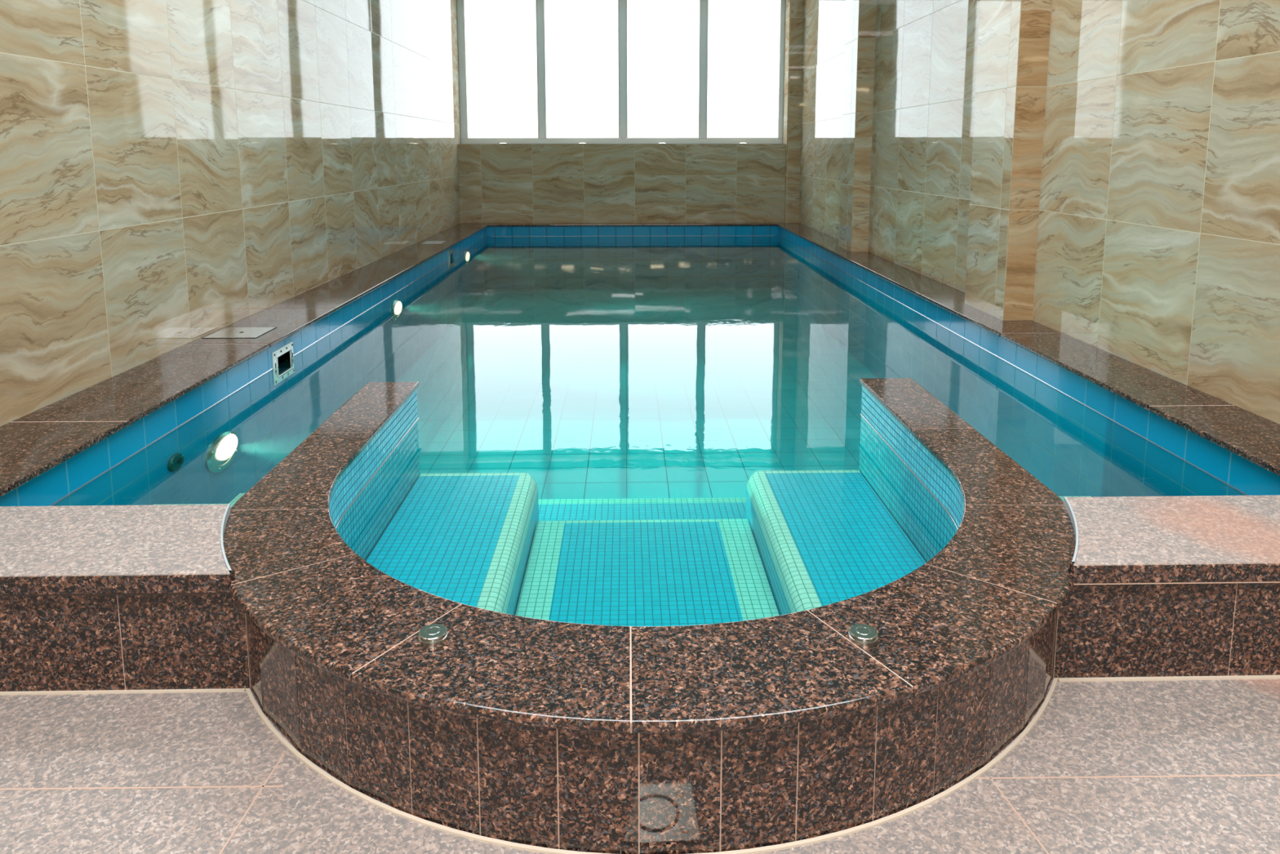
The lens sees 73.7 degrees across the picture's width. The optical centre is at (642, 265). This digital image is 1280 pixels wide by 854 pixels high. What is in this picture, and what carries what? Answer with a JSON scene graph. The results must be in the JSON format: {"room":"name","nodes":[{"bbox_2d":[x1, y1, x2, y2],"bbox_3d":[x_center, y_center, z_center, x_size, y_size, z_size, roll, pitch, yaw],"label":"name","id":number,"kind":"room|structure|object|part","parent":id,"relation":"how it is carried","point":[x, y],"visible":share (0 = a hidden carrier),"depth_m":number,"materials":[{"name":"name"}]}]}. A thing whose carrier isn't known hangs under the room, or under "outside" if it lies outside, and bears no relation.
{"room":"spa","nodes":[
{"label":"spa","id":0,"kind":"room"},
{"bbox_2d":[0,0,460,426],"bbox_3d":[-2.125,-0.556,3.370,0.200,3.580,14.110,0,8,-1],"label":"wall","id":1,"kind":"structure","parent":0,"point":[174,174],"depth_m":3.88,"materials":[{"name":"tile"}]},
{"bbox_2d":[457,143,786,222],"bbox_3d":[-0.339,-0.582,10.321,4.042,1.762,0.400,0,8,-1],"label":"wall","id":2,"kind":"structure","parent":0,"point":[499,183],"depth_m":10.07,"materials":[{"name":"tile"}]},
{"bbox_2d":[456,0,785,143],"bbox_3d":[-0.245,-2.325,10.147,3.850,1.738,0.080,0,8,-1],"label":"window","id":3,"kind":"structure","parent":2,"relation":"in","point":[531,71],"depth_m":10.15,"materials":[{"name":"white glass"}]},
{"bbox_3d":[-1.667,-2.322,10.126,0.865,1.625,0.010,0,8,-1],"label":"pane","id":4,"kind":"part","parent":3,"relation":"part of","materials":[{"name":"glass"}]},
{"bbox_3d":[-0.719,-2.326,10.144,0.892,1.625,0.010,0,8,-1],"label":"pane","id":5,"kind":"part","parent":3,"relation":"part of","materials":[{"name":"glass"}]},
{"bbox_3d":[0.244,-2.329,10.163,0.882,1.625,0.010,0,8,-1],"label":"pane","id":6,"kind":"part","parent":3,"relation":"part of","materials":[{"name":"glass"}]},
{"bbox_3d":[1.196,-2.332,10.182,0.884,1.625,0.010,0,8,-1],"label":"pane","id":7,"kind":"part","parent":3,"relation":"part of","materials":[{"name":"glass"}]},
{"bbox_2d":[0,675,1279,853],"bbox_3d":[0.066,1.261,-0.761,4.007,0.104,5.351,0,8,-1],"label":"floor","id":8,"kind":"structure","parent":0,"point":[1178,764],"depth_m":1.48,"materials":[{"name":"stone"}]},
{"bbox_2d":[0,503,250,691],"bbox_3d":[-1.400,0.722,1.872,1.182,0.268,0.343,0,8,-1],"label":"granite ledge","id":9,"kind":"object","parent":8,"relation":"on","point":[93,597],"visible":0.95,"depth_m":1.74,"materials":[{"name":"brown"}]},
{"bbox_3d":[-1.524,0.762,1.734,0.926,0.226,0.012,0,8,-1],"label":"riser panel","id":10,"kind":"part","parent":9,"relation":"part of","materials":[{"name":"stone"}]},
{"bbox_3d":[-0.933,0.759,1.746,0.252,0.226,0.012,0,8,-1],"label":"riser panel","id":11,"kind":"part","parent":9,"relation":"part of","materials":[{"name":"stone"}]},
{"bbox_2d":[1053,494,1279,679],"bbox_3d":[1.436,0.712,1.927,1.158,0.268,0.343,0,8,-1],"label":"granite ledge","id":12,"kind":"object","parent":8,"relation":"on","point":[1187,585],"visible":0.91,"depth_m":1.78,"materials":[{"name":"brown stone"}]},
{"bbox_3d":[1.046,0.753,1.784,0.369,0.226,0.012,0,8,-1],"label":"riser panel","id":13,"kind":"part","parent":12,"relation":"part of","materials":[{"name":"stone"}]},
{"bbox_3d":[1.625,0.751,1.795,0.785,0.226,0.012,0,8,-1],"label":"riser panel","id":14,"kind":"part","parent":12,"relation":"part of","materials":[{"name":"stone"}]},
{"bbox_2d":[0,225,1279,506],"bbox_3d":[-0.029,0.492,6.056,3.727,0.858,8.150,0,8,-1],"label":"swimming pool","id":15,"kind":"object","parent":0,"point":[667,372],"visible":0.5,"depth_m":5.20,"materials":[{"name":"blue tile"}]},
{"bbox_2d":[167,453,183,471],"bbox_3d":[-1.666,0.702,3.060,0.016,0.060,0.100,0,8,-1],"label":"inlet nozzle","id":16,"kind":"object","parent":15,"relation":"attached to","point":[175,463],"visible":1,"depth_m":3.05,"materials":[{"name":"teal plastic"}]},
{"bbox_2d":[152,493,244,507],"bbox_3d":[-1.318,1.066,2.581,0.682,0.415,0.920,0,8,-1],"label":"pool edge","id":17,"kind":"object","parent":15,"relation":"on","point":[233,502],"visible":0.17,"depth_m":2.91,"materials":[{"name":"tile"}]},
{"bbox_2d":[205,431,238,472],"bbox_3d":[-1.669,0.741,3.413,0.025,0.145,0.264,0,8,-1],"label":"lamp","id":18,"kind":"object","parent":15,"relation":"attached to","point":[224,448],"visible":1,"depth_m":3.38,"materials":[{"name":"white glass"}]},
{"bbox_2d":[0,224,488,497],"bbox_3d":[-1.887,0.066,5.942,0.370,0.020,7.910,0,8,-1],"label":"pool coping","id":19,"kind":"object","parent":15,"relation":"on","point":[37,442],"visible":0.99,"depth_m":3.21,"materials":[{"name":"stone"}]},
{"bbox_2d":[201,327,276,338],"bbox_3d":[-1.895,0.314,4.029,0.247,0.004,0.242,0,8,-1],"label":"lid","id":20,"kind":"object","parent":19,"relation":"on","point":[228,332],"visible":1,"depth_m":4.01,"materials":[{"name":"silver metal"}]},
{"bbox_2d":[420,240,446,244],"bbox_3d":[-1.948,-0.220,7.968,0.197,0.004,0.247,0,8,-1],"label":"lid","id":21,"kind":"object","parent":19,"relation":"on","point":[426,242],"visible":1,"depth_m":7.92,"materials":[{"name":"grey metal"}]},
{"bbox_2d":[271,342,294,385],"bbox_3d":[-1.766,0.458,4.025,0.163,0.154,0.232,0,8,-1],"label":"skimmer","id":22,"kind":"object","parent":15,"relation":"attached to","point":[277,379],"visible":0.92,"depth_m":4.05,"materials":[{"name":"white plastic"}]},
{"bbox_2d":[390,299,402,320],"bbox_3d":[-1.720,0.309,5.993,0.025,0.145,0.264,0,8,-1],"label":"lamp","id":23,"kind":"object","parent":15,"relation":"attached to","point":[396,308],"visible":1,"depth_m":5.95,"materials":[{"name":"white glass"}]},
{"bbox_2d":[448,248,454,267],"bbox_3d":[-1.844,-0.073,7.902,0.163,0.156,0.230,0,8,-1],"label":"skimmer","id":24,"kind":"object","parent":15,"relation":"attached to","point":[451,251],"visible":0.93,"depth_m":7.87,"materials":[{"name":"grey plastic"}]},
{"bbox_2d":[365,472,538,615],"bbox_3d":[-0.597,1.086,2.477,0.445,0.402,1.570,0,8,-1],"label":"bench","id":25,"kind":"object","parent":15,"relation":"on","point":[467,538],"visible":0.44,"depth_m":2.70,"materials":[{"name":"tile"}]},
{"bbox_2d":[463,250,469,265],"bbox_3d":[-1.773,-0.082,8.634,0.025,0.145,0.264,0,8,-1],"label":"lamp","id":26,"kind":"object","parent":15,"relation":"attached to","point":[466,255],"visible":1,"depth_m":8.58,"materials":[{"name":"white glass"}]},
{"bbox_2d":[456,222,799,226],"bbox_3d":[-0.150,-0.487,10.015,4.005,0.020,0.238,0,8,-1],"label":"pool coping","id":27,"kind":"object","parent":15,"relation":"on","point":[740,224],"visible":0.89,"depth_m":9.93,"materials":[{"name":"stone"}]},
{"bbox_2d":[466,235,800,250],"bbox_3d":[-0.023,0.558,5.722,3.415,0.676,8.598,0,8,-1],"label":"wall","id":28,"kind":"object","parent":15,"relation":"attached to","point":[566,242],"visible":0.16,"depth_m":9.36,"materials":[{"name":"blue tile"}]},
{"bbox_2d":[538,497,746,520],"bbox_3d":[-0.002,1.079,3.372,0.920,0.175,0.389,0,8,-1],"label":"step","id":29,"kind":"structure","parent":15,"relation":"on","point":[556,509],"depth_m":3.45,"materials":[{"name":"tile"}]},
{"bbox_2d":[515,518,779,626],"bbox_3d":[0.016,1.165,2.429,0.774,0.258,1.500,0,8,-1],"label":"step","id":30,"kind":"structure","parent":15,"relation":"on","point":[648,572],"depth_m":2.75,"materials":[{"name":"tile"}]},
{"bbox_2d":[223,377,1075,853],"bbox_3d":[0.017,0.934,2.294,2.040,0.792,1.942,0,8,-1],"label":"rim","id":31,"kind":"object","parent":15,"relation":"attached to","point":[781,729],"depth_m":1.47,"materials":[{"name":"stone"}]},
{"bbox_3d":[-0.781,0.762,1.720,0.011,0.228,0.113,-6,10,-37],"label":"riser panel","id":32,"kind":"part","parent":31,"relation":"part of","materials":[{"name":"stone"}]},
{"bbox_3d":[-0.685,0.776,1.617,0.167,0.228,0.011,7,11,44],"label":"riser panel","id":33,"kind":"part","parent":31,"relation":"part of","materials":[{"name":"stone"}]},
{"bbox_3d":[-0.567,0.789,1.519,0.139,0.228,0.011,5,9,35],"label":"riser panel","id":34,"kind":"part","parent":31,"relation":"part of","materials":[{"name":"stone"}]},
{"bbox_3d":[-0.446,0.799,1.446,0.141,0.228,0.011,4,9,27],"label":"riser panel","id":35,"kind":"part","parent":31,"relation":"part of","materials":[{"name":"stone"}]},
{"bbox_3d":[-0.369,0.649,1.505,0.051,0.016,0.051,0,8,-1],"label":"push button","id":36,"kind":"part","parent":31,"relation":"part of","materials":[{"name":"silver metal"}]},
{"bbox_3d":[-0.322,0.806,1.393,0.127,0.228,0.011,3,8,19],"label":"riser panel","id":37,"kind":"part","parent":31,"relation":"part of","materials":[{"name":"stone"}]},
{"bbox_3d":[-0.197,0.811,1.358,0.130,0.228,0.011,2,8,12],"label":"riser panel","id":38,"kind":"part","parent":31,"relation":"part of","materials":[{"name":"stone"}]},
{"bbox_3d":[-0.069,0.813,1.339,0.125,0.228,0.011,1,8,5],"label":"riser panel","id":39,"kind":"part","parent":31,"relation":"part of","materials":[{"name":"stone"}]},
{"bbox_3d":[0.058,0.814,1.336,0.126,0.228,0.011,0,8,-2],"label":"riser panel","id":40,"kind":"part","parent":31,"relation":"part of","materials":[{"name":"stone"}]},
{"bbox_3d":[0.183,0.812,1.349,0.122,0.228,0.011,-1,8,-10],"label":"riser panel","id":41,"kind":"part","parent":31,"relation":"part of","materials":[{"name":"stone"}]},
{"bbox_3d":[0.311,0.807,1.380,0.139,0.228,0.011,-2,8,-17],"label":"riser panel","id":42,"kind":"part","parent":31,"relation":"part of","materials":[{"name":"stone"}]},
{"bbox_3d":[0.388,0.648,1.504,0.051,0.016,0.051,0,8,-1],"label":"push button","id":43,"kind":"part","parent":31,"relation":"part of","materials":[{"name":"silver metal"}]},
{"bbox_3d":[0.437,0.801,1.427,0.127,0.228,0.011,-4,8,-24],"label":"riser panel","id":44,"kind":"part","parent":31,"relation":"part of","materials":[{"name":"stone"}]},
{"bbox_3d":[0.554,0.792,1.490,0.136,0.228,0.011,-5,9,-32],"label":"riser panel","id":45,"kind":"part","parent":31,"relation":"part of","materials":[{"name":"stone"}]},
{"bbox_3d":[0.669,0.781,1.575,0.148,0.228,0.011,-7,10,-40],"label":"riser panel","id":46,"kind":"part","parent":31,"relation":"part of","materials":[{"name":"stone"}]},
{"bbox_3d":[0.764,0.768,1.666,0.011,0.228,0.114,7,10,42],"label":"riser panel","id":47,"kind":"part","parent":31,"relation":"part of","materials":[{"name":"stone"}]},
{"bbox_3d":[0.836,0.756,1.753,0.011,0.228,0.109,5,9,35],"label":"riser panel","id":48,"kind":"part","parent":31,"relation":"part of","materials":[{"name":"stone"}]},
{"bbox_2d":[746,470,925,615],"bbox_3d":[0.621,1.082,2.501,0.435,0.402,1.570,0,8,-1],"label":"bench","id":49,"kind":"object","parent":15,"relation":"on","point":[821,537],"visible":0.4,"depth_m":2.71,"materials":[{"name":"tile"}]},
{"bbox_2d":[777,223,1279,475],"bbox_3d":[1.786,0.054,6.013,0.295,0.020,7.910,0,8,-1],"label":"pool coping","id":50,"kind":"object","parent":15,"relation":"on","point":[1254,437],"visible":0.98,"depth_m":3.29,"materials":[{"name":"stone"}]},
{"bbox_2d":[964,0,1052,319],"bbox_3d":[1.887,-1.118,4.372,0.150,2.742,0.490,0,8,-1],"label":"pilaster","id":51,"kind":"object","parent":50,"relation":"on","point":[1014,35],"visible":1,"depth_m":4.29,"materials":[{"name":"tile"}]},
{"bbox_2d":[1058,496,1091,501],"bbox_3d":[1.275,1.057,2.631,0.585,0.415,0.920,0,8,-1],"label":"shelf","id":52,"kind":"object","parent":15,"relation":"on","point":[1060,497],"visible":0.05,"depth_m":2.97,"materials":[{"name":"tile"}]},
{"bbox_2d":[799,0,1279,423],"bbox_3d":[2.085,-0.544,3.253,0.200,3.580,13.710,0,8,-1],"label":"wall","id":53,"kind":"structure","parent":0,"point":[1158,241],"depth_m":3.56,"materials":[{"name":"tile"}]},
{"bbox_2d":[782,0,804,222],"bbox_3d":[1.764,-1.902,10.158,0.165,2.742,0.450,0,8,-1],"label":"column","id":54,"kind":"structure","parent":53,"relation":"attached to","point":[794,9],"depth_m":9.96,"materials":[{"name":"tile"}]},
{"bbox_2d":[838,0,876,251],"bbox_3d":[1.832,-1.510,7.266,0.145,2.742,0.430,0,8,-1],"label":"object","id":55,"kind":"structure","parent":53,"relation":"attached to","point":[860,15],"depth_m":7.16,"materials":[{"name":"tile"}]}
]}

